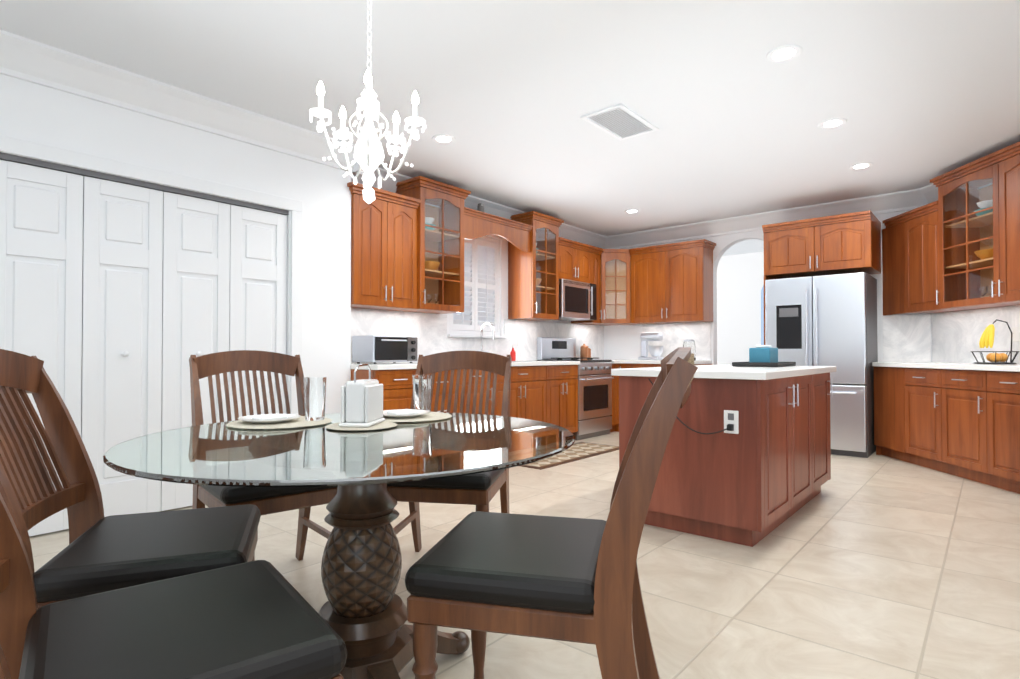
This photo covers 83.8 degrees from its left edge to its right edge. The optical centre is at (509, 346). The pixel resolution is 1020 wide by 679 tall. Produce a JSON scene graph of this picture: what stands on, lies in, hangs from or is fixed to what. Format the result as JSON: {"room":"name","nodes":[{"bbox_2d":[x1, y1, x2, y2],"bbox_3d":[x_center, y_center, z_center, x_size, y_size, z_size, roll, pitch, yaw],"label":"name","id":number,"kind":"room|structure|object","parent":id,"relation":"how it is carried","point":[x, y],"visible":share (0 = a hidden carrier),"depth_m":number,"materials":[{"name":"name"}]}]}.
{"room":"kitchen","nodes":[
{"label":"kitchen","id":0,"kind":"room"},
{"bbox_2d":[0,74,350,413],"bbox_3d":[-2.905,-0.278,3.270,0.740,2.640,4.120,-1,-1,40],"label":"wall","id":1,"kind":"structure","parent":0,"point":[35,113],"depth_m":3.97,"materials":[{"name":"white paint"}]},
{"bbox_2d":[0,160,286,535],"bbox_3d":[-2.185,0.027,3.573,0.076,2.014,1.648,-1,-1,40],"label":"closet doors","id":2,"kind":"structure","parent":1,"relation":"in","point":[121,304],"depth_m":3.45,"materials":[{"name":"white wood"}]},
{"bbox_2d":[0,135,302,414],"bbox_3d":[-2.200,-0.026,3.587,0.118,2.145,1.850,-1,-1,40],"label":"trim","id":3,"kind":"structure","parent":1,"relation":"attached to","point":[45,153],"depth_m":3.72,"materials":[{"name":"white painted wood"}]},
{"bbox_2d":[0,29,379,180],"bbox_3d":[-2.434,-1.514,3.159,0.160,0.170,4.000,-1,-1,40],"label":"crown molding","id":4,"kind":"structure","parent":1,"relation":"attached to","point":[33,61],"depth_m":3.46,"materials":[{"name":"white"}]},
{"bbox_2d":[351,235,599,363],"bbox_3d":[-0.097,-0.238,6.552,0.120,2.640,4.520,-1,-1,40],"label":"wall","id":5,"kind":"structure","parent":0,"point":[503,278],"depth_m":6.49,"materials":[{"name":"white paint"}]},
{"bbox_2d":[349,188,418,311],"bbox_3d":[-1.171,-0.798,4.948,0.328,0.922,0.670,-1,-1,40],"label":"upper cabinet","id":6,"kind":"object","parent":5,"relation":"attached to","point":[409,236],"depth_m":4.82,"materials":[{"name":"brown wood"}]},
{"bbox_2d":[447,236,505,338],"bbox_3d":[-0.371,-0.657,6.161,0.125,1.129,0.880,-1,-1,40],"label":"window shutters","id":7,"kind":"object","parent":5,"relation":"attached to","point":[481,281],"visible":0.69,"depth_m":6.24,"materials":[{"name":"white wood"}]},
{"bbox_2d":[351,168,607,248],"bbox_3d":[-0.074,-1.476,6.370,0.170,0.170,4.250,-1,-1,40],"label":"crown molding","id":8,"kind":"structure","parent":5,"relation":"attached to","point":[566,231],"depth_m":6.33,"materials":[{"name":"white"}]},
{"bbox_2d":[535,240,590,283],"bbox_3d":[0.679,-1.017,7.124,0.328,0.432,0.778,-1,-1,40],"label":"upper cabinet","id":9,"kind":"object","parent":5,"relation":"attached to","point":[555,260],"depth_m":6.79,"materials":[{"name":"brown wood"}]},
{"bbox_2d":[559,279,596,320],"bbox_3d":[0.731,-0.569,7.087,0.445,0.455,0.754,-1,-1,40],"label":"microwave","id":10,"kind":"object","parent":9,"relation":"attached to","point":[577,300],"visible":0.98,"depth_m":6.94,"materials":[{"name":"silver metal"}]},
{"bbox_2d":[571,248,602,323],"bbox_3d":[1.034,-0.767,7.495,0.383,0.922,0.251,-1,-1,40],"label":"upper cabinet","id":11,"kind":"object","parent":5,"relation":"attached to","point":[596,256],"depth_m":7.43,"materials":[{"name":"brown wood"}]},
{"bbox_2d":[603,252,632,323],"bbox_3d":[1.372,-0.764,7.712,0.618,0.880,0.616,-1,-1,40],"label":"upper cabinet","id":12,"kind":"object","parent":5,"relation":"attached to","point":[616,265],"depth_m":7.48,"materials":[{"name":"brown wood"}]},
{"bbox_2d":[0,0,1019,255],"bbox_3d":[2.430,-1.631,3.814,9.600,0.080,12.200,-1,-1,40],"label":"ceiling","id":13,"kind":"structure","parent":0,"point":[916,94],"depth_m":3.43,"materials":[{"name":"white paint"}]},
{"bbox_2d":[309,0,425,203],"bbox_3d":[-0.444,-1.026,1.762,0.326,1.178,0.345,-1,-1,40],"label":"chandelier","id":14,"kind":"object","parent":13,"relation":"hanging from","point":[368,155],"visible":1,"depth_m":1.73,"materials":[{"name":"white metal"}]},
{"bbox_2d":[432,134,454,143],"bbox_3d":[-0.505,-1.581,4.330,0.180,0.006,0.180,-1,-1,40],"label":"recessed light","id":15,"kind":"object","parent":13,"relation":"in","point":[443,138],"visible":1,"depth_m":4.31,"materials":[{"name":"white"}]},
{"bbox_2d":[580,103,658,140],"bbox_3d":[0.785,-1.581,4.025,0.320,0.013,0.550,-1,-1,40],"label":"ceiling vent","id":16,"kind":"object","parent":13,"relation":"in","point":[620,121],"visible":0.98,"depth_m":4.00,"materials":[{"name":"white metal"}]},
{"bbox_2d":[624,209,639,212],"bbox_3d":[1.404,-1.554,6.526,0.180,0.006,0.180,-1,-1,40],"label":"recessed light","id":17,"kind":"object","parent":13,"relation":"in","point":[632,211],"visible":1,"depth_m":6.52,"materials":[{"name":"white"}]},
{"bbox_2d":[766,45,801,62],"bbox_3d":[1.494,-1.596,3.100,0.180,0.006,0.180,-1,-1,40],"label":"recessed light","id":18,"kind":"object","parent":13,"relation":"in","point":[784,53],"visible":1,"depth_m":3.09,"materials":[{"name":"white"}]},
{"bbox_2d":[818,118,846,128],"bbox_3d":[2.292,-1.585,4.036,0.180,0.006,0.180,-1,-1,40],"label":"recessed light","id":19,"kind":"object","parent":13,"relation":"in","point":[832,123],"visible":0.98,"depth_m":4.03,"materials":[{"name":"white"}]},
{"bbox_2d":[849,162,872,169],"bbox_3d":[3.062,-1.573,4.956,0.180,0.006,0.180,-1,-1,40],"label":"recessed light","id":20,"kind":"object","parent":13,"relation":"in","point":[858,166],"visible":1,"depth_m":4.95,"materials":[{"name":"white"}]},
{"bbox_2d":[900,183,937,208],"bbox_3d":[4.038,-1.510,3.503,2.841,0.170,3.286,-1,-1,40],"label":"crown molding","id":21,"kind":"structure","parent":13,"relation":"attached to","point":[916,198],"depth_m":5.68,"materials":[{"name":"white"}]},
{"bbox_2d":[29,431,1019,678],"bbox_3d":[2.430,1.078,3.781,9.600,0.060,12.200,-1,-1,40],"label":"floor","id":22,"kind":"structure","parent":0,"point":[873,566],"depth_m":2.53,"materials":[{"name":"tile"}]},
{"bbox_2d":[0,349,260,609],"bbox_3d":[-1.029,0.515,1.502,0.649,1.024,0.510,0,-1,-20],"label":"chair","id":23,"kind":"object","parent":22,"relation":"on","point":[100,553],"visible":0.58,"depth_m":1.49,"materials":[{"name":"black leather"}]},
{"bbox_2d":[0,493,346,678],"bbox_3d":[-0.678,0.509,0.967,0.649,1.024,0.510,1,-1,-38],"label":"chair","id":24,"kind":"object","parent":22,"relation":"on","point":[259,619],"visible":1,"depth_m":1.00,"materials":[{"name":"black leather"}]},
{"bbox_2d":[189,350,337,560],"bbox_3d":[-1.044,0.527,2.442,0.510,1.024,0.649,1,-1,-41],"label":"chair","id":25,"kind":"object","parent":22,"relation":"on","point":[271,500],"visible":0.44,"depth_m":2.55,"materials":[{"name":"brown wood"}]},
{"bbox_2d":[103,412,574,678],"bbox_3d":[-0.447,0.643,1.718,1.280,0.760,1.280,-1,-1,40],"label":"dining table","id":26,"kind":"object","parent":22,"relation":"on","point":[362,612],"visible":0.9,"depth_m":1.60,"materials":[{"name":"clear glass"}]},
{"bbox_2d":[226,377,331,429],"bbox_3d":[-0.793,0.187,1.965,0.340,0.156,0.340,-1,-1,40],"label":"place setting","id":27,"kind":"object","parent":26,"relation":"on","point":[314,395],"visible":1,"depth_m":1.97,"materials":[{"name":"white ceramic"}]},
{"bbox_2d":[326,421,397,430],"bbox_3d":[-0.488,0.261,1.875,0.230,0.006,0.230,-1,-1,40],"label":"mat","id":28,"kind":"object","parent":26,"relation":"on","point":[378,426],"visible":0.52,"depth_m":1.80,"materials":[{"name":"beige fabric"}]},
{"bbox_2d":[338,364,384,426],"bbox_3d":[-0.488,0.157,1.884,0.100,0.199,0.170,0,-1,5],"label":"napkin holder","id":29,"kind":"object","parent":28,"relation":"on","point":[361,402],"visible":1,"depth_m":1.81,"materials":[{"name":"white metal"}]},
{"bbox_2d":[382,374,451,422],"bbox_3d":[-0.389,0.189,2.147,0.340,0.156,0.340,-1,-1,40],"label":"place setting","id":30,"kind":"object","parent":26,"relation":"on","point":[422,392],"visible":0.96,"depth_m":2.21,"materials":[{"name":"white ceramic"}]},
{"bbox_2d":[351,368,416,409],"bbox_3d":[-1.131,0.624,4.752,0.622,0.872,0.450,-1,-1,40],"label":"base cabinet","id":31,"kind":"object","parent":22,"relation":"on","point":[397,385],"depth_m":4.54,"materials":[{"name":"brown wood"}]},
{"bbox_2d":[431,369,466,412],"bbox_3d":[-0.839,0.628,5.095,0.622,0.872,0.564,-1,-1,40],"label":"base cabinet","id":32,"kind":"object","parent":22,"relation":"on","point":[449,371],"depth_m":4.98,"materials":[{"name":"brown wood"}]},
{"bbox_2d":[387,351,511,551],"bbox_3d":[-0.279,0.529,2.617,0.510,1.024,0.649,0,-1,9],"label":"chair","id":33,"kind":"object","parent":22,"relation":"on","point":[479,490],"visible":0.35,"depth_m":2.79,"materials":[{"name":"brown wood"}]},
{"bbox_2d":[467,369,498,415],"bbox_3d":[-0.529,0.632,5.459,0.622,0.872,0.507,-1,-1,40],"label":"base cabinet","id":34,"kind":"object","parent":22,"relation":"on","point":[496,412],"depth_m":5.33,"materials":[{"name":"brown wood"}]},
{"bbox_2d":[499,364,550,423],"bbox_3d":[-0.123,0.638,5.936,0.622,0.872,0.974,-1,-1,40],"label":"base cabinet","id":35,"kind":"object","parent":22,"relation":"on","point":[545,391],"depth_m":5.86,"materials":[{"name":"brown wood"}]},
{"bbox_2d":[351,360,578,371],"bbox_3d":[-0.354,0.176,5.650,0.648,0.041,2.816,-1,-1,40],"label":"countertop","id":36,"kind":"structure","parent":35,"relation":"on","point":[518,363],"depth_m":5.62,"materials":[{"name":"white stone"}]},
{"bbox_2d":[352,335,416,363],"bbox_3d":[-1.055,0.027,4.870,0.357,0.235,0.460,-1,-1,40],"label":"toaster oven","id":37,"kind":"object","parent":36,"relation":"on","point":[378,348],"visible":1,"depth_m":4.73,"materials":[{"name":"silver metal"}]},
{"bbox_2d":[481,322,494,350],"bbox_3d":[-0.227,-0.049,6.065,0.210,0.416,0.103,-1,-1,40],"label":"faucet","id":38,"kind":"object","parent":36,"relation":"on","point":[491,325],"visible":0.83,"depth_m":6.04,"materials":[{"name":"silver metal"}]},
{"bbox_2d":[510,345,515,360],"bbox_3d":[0.034,0.073,6.424,0.058,0.180,0.060,-1,-1,40],"label":"soap bottle","id":39,"kind":"object","parent":36,"relation":"on","point":[513,354],"visible":0.85,"depth_m":6.40,"materials":[{"name":"red plastic"}]},
{"bbox_2d":[405,347,697,678],"bbox_3d":[0.128,0.515,1.444,0.649,1.024,0.510,0,-1,13],"label":"chair","id":40,"kind":"object","parent":22,"relation":"on","point":[479,574],"visible":1,"depth_m":1.23,"materials":[{"name":"brown wood"}]},
{"bbox_2d":[551,364,578,433],"bbox_3d":[0.334,0.644,6.473,0.622,0.872,0.663,-1,-1,40],"label":"base cabinet","id":41,"kind":"object","parent":22,"relation":"on","point":[564,381],"depth_m":6.32,"materials":[{"name":"brown wood"}]},
{"bbox_2d":[520,442,618,469],"bbox_3d":[0.538,1.067,5.655,0.570,0.009,1.500,-1,-1,40],"label":"area rug","id":42,"kind":"object","parent":22,"relation":"on","point":[578,451],"visible":0.57,"depth_m":5.58,"materials":[{"name":"brown fabric"}]},
{"bbox_2d":[537,337,613,439],"bbox_3d":[0.826,0.487,6.993,0.670,1.200,0.752,-1,-1,40],"label":"range","id":43,"kind":"object","parent":22,"relation":"on","point":[595,378],"visible":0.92,"depth_m":6.88,"materials":[{"name":"silver metal"}]},
{"bbox_2d":[579,364,620,431],"bbox_3d":[1.108,0.655,7.385,0.618,0.872,0.198,-1,-1,40],"label":"base cabinet","id":44,"kind":"object","parent":22,"relation":"on","point":[615,382],"depth_m":7.19,"materials":[{"name":"brown wood"}]},
{"bbox_2d":[579,360,622,363],"bbox_3d":[1.308,0.200,7.625,0.618,0.041,0.814,-1,-1,40],"label":"countertop","id":45,"kind":"structure","parent":44,"relation":"on","point":[613,361],"depth_m":7.14,"materials":[{"name":"white stone"}]},
{"bbox_2d":[580,344,590,359],"bbox_3d":[0.978,0.069,7.486,0.098,0.215,0.100,-1,-1,40],"label":"canister","id":46,"kind":"object","parent":45,"relation":"on","point":[585,351],"depth_m":7.46,"materials":[{"name":"orange wood"}]},
{"bbox_2d":[620,322,712,368],"bbox_3d":[1.960,0.391,7.171,0.956,1.397,0.656,-1,-1,40],"label":"backsplash","id":47,"kind":"structure","parent":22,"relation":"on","point":[675,335],"depth_m":7.26,"materials":[{"name":"white stone"}]},
{"bbox_2d":[638,332,663,359],"bbox_3d":[1.824,-0.004,7.305,0.305,0.355,0.190,-1,-1,40],"label":"stand mixer","id":48,"kind":"object","parent":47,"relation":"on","point":[654,351],"visible":0.98,"depth_m":7.25,"materials":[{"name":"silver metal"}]},
{"bbox_2d":[683,339,695,359],"bbox_3d":[2.229,0.040,7.029,0.160,0.262,0.226,-1,-1,40],"label":"kettle","id":49,"kind":"object","parent":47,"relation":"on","point":[689,343],"visible":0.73,"depth_m":6.95,"materials":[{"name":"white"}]},
{"bbox_2d":[619,369,835,546],"bbox_3d":[1.493,0.613,3.731,0.844,0.870,1.600,-1,-1,40],"label":"kitchen island","id":50,"kind":"object","parent":22,"relation":"on","point":[763,473],"depth_m":3.10,"materials":[{"name":"brown wood"}]},
{"bbox_2d":[611,365,835,380],"bbox_3d":[1.480,0.158,3.748,0.880,0.040,1.670,-1,-1,40],"label":"island countertop","id":51,"kind":"structure","parent":50,"relation":"on","point":[712,372],"depth_m":3.23,"materials":[{"name":"white stone"}]},
{"bbox_2d":[732,362,795,366],"bbox_3d":[1.805,0.124,4.030,0.300,0.030,0.450,-1,-1,40],"label":"tray","id":52,"kind":"object","parent":51,"relation":"on","point":[760,364],"visible":0.92,"depth_m":3.87,"materials":[{"name":"black"}]},
{"bbox_2d":[749,345,777,362],"bbox_3d":[1.795,0.057,4.019,0.140,0.136,0.200,-1,-1,40],"label":"box","id":53,"kind":"object","parent":52,"relation":"on","point":[763,353],"visible":0.85,"depth_m":3.95,"materials":[{"name":"blue cardboard"}]},
{"bbox_2d":[724,410,738,433],"bbox_3d":[1.145,0.393,2.955,0.075,0.120,0.035,-1,-1,40],"label":"outlet","id":54,"kind":"object","parent":50,"relation":"attached to","point":[731,419],"visible":1,"depth_m":2.96,"materials":[{"name":"white plastic"}]},
{"bbox_2d":[649,379,728,433],"bbox_3d":[0.958,0.322,3.092,0.467,0.285,0.052,-1,-1,40],"label":"cord","id":55,"kind":"object","parent":54,"relation":"attached to","point":[692,429],"visible":0.6,"depth_m":3.03,"materials":[{"name":"black"}]},
{"bbox_2d":[765,272,877,457],"bbox_3d":[3.258,0.185,5.960,0.910,1.780,0.786,-1,-1,40],"label":"fridge","id":56,"kind":"object","parent":22,"relation":"on","point":[826,320],"visible":0.62,"depth_m":5.59,"materials":[{"name":"grey metal"}]},
{"bbox_2d":[874,373,895,458],"bbox_3d":[3.897,0.631,5.366,0.747,0.872,0.782,-1,-1,40],"label":"base cabinet","id":57,"kind":"object","parent":22,"relation":"on","point":[884,387],"depth_m":5.46,"materials":[{"name":"brown wood"}]},
{"bbox_2d":[896,377,931,468],"bbox_3d":[3.880,0.626,4.916,0.767,0.872,0.789,-1,-1,40],"label":"base cabinet","id":58,"kind":"object","parent":22,"relation":"on","point":[912,446],"depth_m":5.07,"materials":[{"name":"brown wood"}]},
{"bbox_2d":[928,377,975,480],"bbox_3d":[3.855,0.620,4.468,0.804,0.872,0.790,-1,-1,40],"label":"base cabinet","id":59,"kind":"object","parent":22,"relation":"on","point":[958,415],"depth_m":4.59,"materials":[{"name":"brown wood"}]},
{"bbox_2d":[976,377,1019,493],"bbox_3d":[3.843,0.615,4.009,0.804,0.872,0.789,-1,-1,40],"label":"base cabinet","id":60,"kind":"object","parent":22,"relation":"on","point":[997,398],"depth_m":4.16,"materials":[{"name":"brown wood"}]},
{"bbox_2d":[872,362,1019,376],"bbox_3d":[3.878,0.156,4.030,2.506,0.041,2.952,-1,-1,40],"label":"countertop","id":61,"kind":"structure","parent":60,"relation":"on","point":[890,369],"depth_m":4.76,"materials":[{"name":"white stone"}]},
{"bbox_2d":[970,319,1019,363],"bbox_3d":[3.956,-0.041,4.640,0.308,0.365,0.308,-1,-1,40],"label":"stand","id":62,"kind":"object","parent":61,"relation":"on","point":[987,339],"visible":1,"depth_m":4.61,"materials":[{"name":"black"}]},
{"bbox_2d":[717,239,763,364],"bbox_3d":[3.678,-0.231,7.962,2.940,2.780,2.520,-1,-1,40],"label":"arched doorway","id":63,"kind":"structure","parent":0,"point":[740,280],"depth_m":9.38,"materials":[{"name":"paint"}]},
{"bbox_2d":[761,285,763,344],"bbox_3d":[4.359,-0.415,8.872,0.840,1.550,0.010,-1,-1,40],"label":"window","id":64,"kind":"structure","parent":63,"relation":"in","point":[762,316],"depth_m":9.12,"materials":[{"name":"white glass"}]},
{"bbox_2d":[882,217,902,314],"bbox_3d":[3.904,-0.789,5.747,0.265,0.922,0.321,-1,-1,40],"label":"upper cabinet","id":65,"kind":"object","parent":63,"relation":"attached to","point":[889,234],"depth_m":5.82,"materials":[{"name":"brown wood"}]},
{"bbox_2d":[603,210,931,364],"bbox_3d":[2.913,-0.234,6.879,4.040,2.640,0.120,-1,-1,40],"label":"wall","id":66,"kind":"structure","parent":0,"point":[622,342],"depth_m":7.14,"materials":[{"name":"white paint"}]},
{"bbox_2d":[629,239,715,323],"bbox_3d":[2.070,-0.797,7.279,1.018,0.975,0.370,-1,-1,40],"label":"upper cabinet","id":67,"kind":"object","parent":66,"relation":"attached to","point":[672,283],"visible":1,"depth_m":7.12,"materials":[{"name":"brown wood"}]},
{"bbox_2d":[608,192,912,248],"bbox_3d":[2.757,-1.470,6.865,3.840,0.170,0.173,-1,-1,40],"label":"crown molding","id":68,"kind":"structure","parent":66,"relation":"attached to","point":[889,202],"depth_m":6.73,"materials":[{"name":"white"}]},
{"bbox_2d":[762,210,880,344],"bbox_3d":[3.300,-0.112,6.014,0.988,2.375,0.689,-1,-1,40],"label":"upper cabinet","id":69,"kind":"object","parent":66,"relation":"attached to","point":[837,244],"visible":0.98,"depth_m":5.78,"materials":[{"name":"brown wood"}]},
{"bbox_2d":[882,314,930,361],"bbox_3d":[4.056,-0.084,5.817,0.405,0.481,0.011,-1,-1,40],"label":"backsplash","id":70,"kind":"structure","parent":66,"relation":"attached to","point":[906,338],"depth_m":5.81,"materials":[{"name":"white stone"}]},
{"bbox_2d":[898,205,974,312],"bbox_3d":[4.050,-0.793,5.345,0.573,0.922,0.599,-1,-1,40],"label":"upper cabinet","id":71,"kind":"object","parent":66,"relation":"attached to","point":[915,267],"depth_m":5.44,"materials":[{"name":"brown wood"}]},
{"bbox_2d":[896,305,1019,368],"bbox_3d":[4.174,-0.105,4.035,2.061,0.480,2.542,-1,-1,40],"label":"countertop and backsplash","id":72,"kind":"structure","parent":0,"point":[956,334],"depth_m":5.12,"materials":[{"name":"white stone"}]},
{"bbox_3d":[4.229,-0.275,3.535,3.176,2.640,3.884,-1,-1,40],"label":"wall","id":73,"kind":"structure","parent":0,"visible":0},
{"bbox_2d":[934,301,981,308],"bbox_3d":[4.012,-0.897,5.074,0.301,1.122,0.271,-1,-1,40],"label":"cabinet trim","id":74,"kind":"structure","parent":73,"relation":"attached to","point":[961,304],"depth_m":4.91,"materials":[{"name":"brown wood"}]},
{"bbox_2d":[930,161,989,304],"bbox_3d":[3.844,-0.918,4.771,0.419,1.042,0.512,-1,-1,40],"label":"upper cabinet","id":75,"kind":"object","parent":73,"relation":"attached to","point":[955,247],"depth_m":4.83,"materials":[{"name":"brown wood"}]},
{"bbox_2d":[978,301,1015,308],"bbox_3d":[4.193,-0.909,4.763,0.392,1.104,0.482,-1,-1,40],"label":"upper cabinet","id":76,"kind":"object","parent":73,"relation":"attached to","point":[985,304],"depth_m":4.71,"materials":[{"name":"brown wood"}]},
{"bbox_2d":[990,141,1019,304],"bbox_3d":[3.981,-0.908,4.165,0.669,1.122,0.685,-1,-1,40],"label":"upper cabinet","id":77,"kind":"object","parent":73,"relation":"attached to","point":[1005,162],"depth_m":4.39,"materials":[{"name":"brown wood"}]}
]}

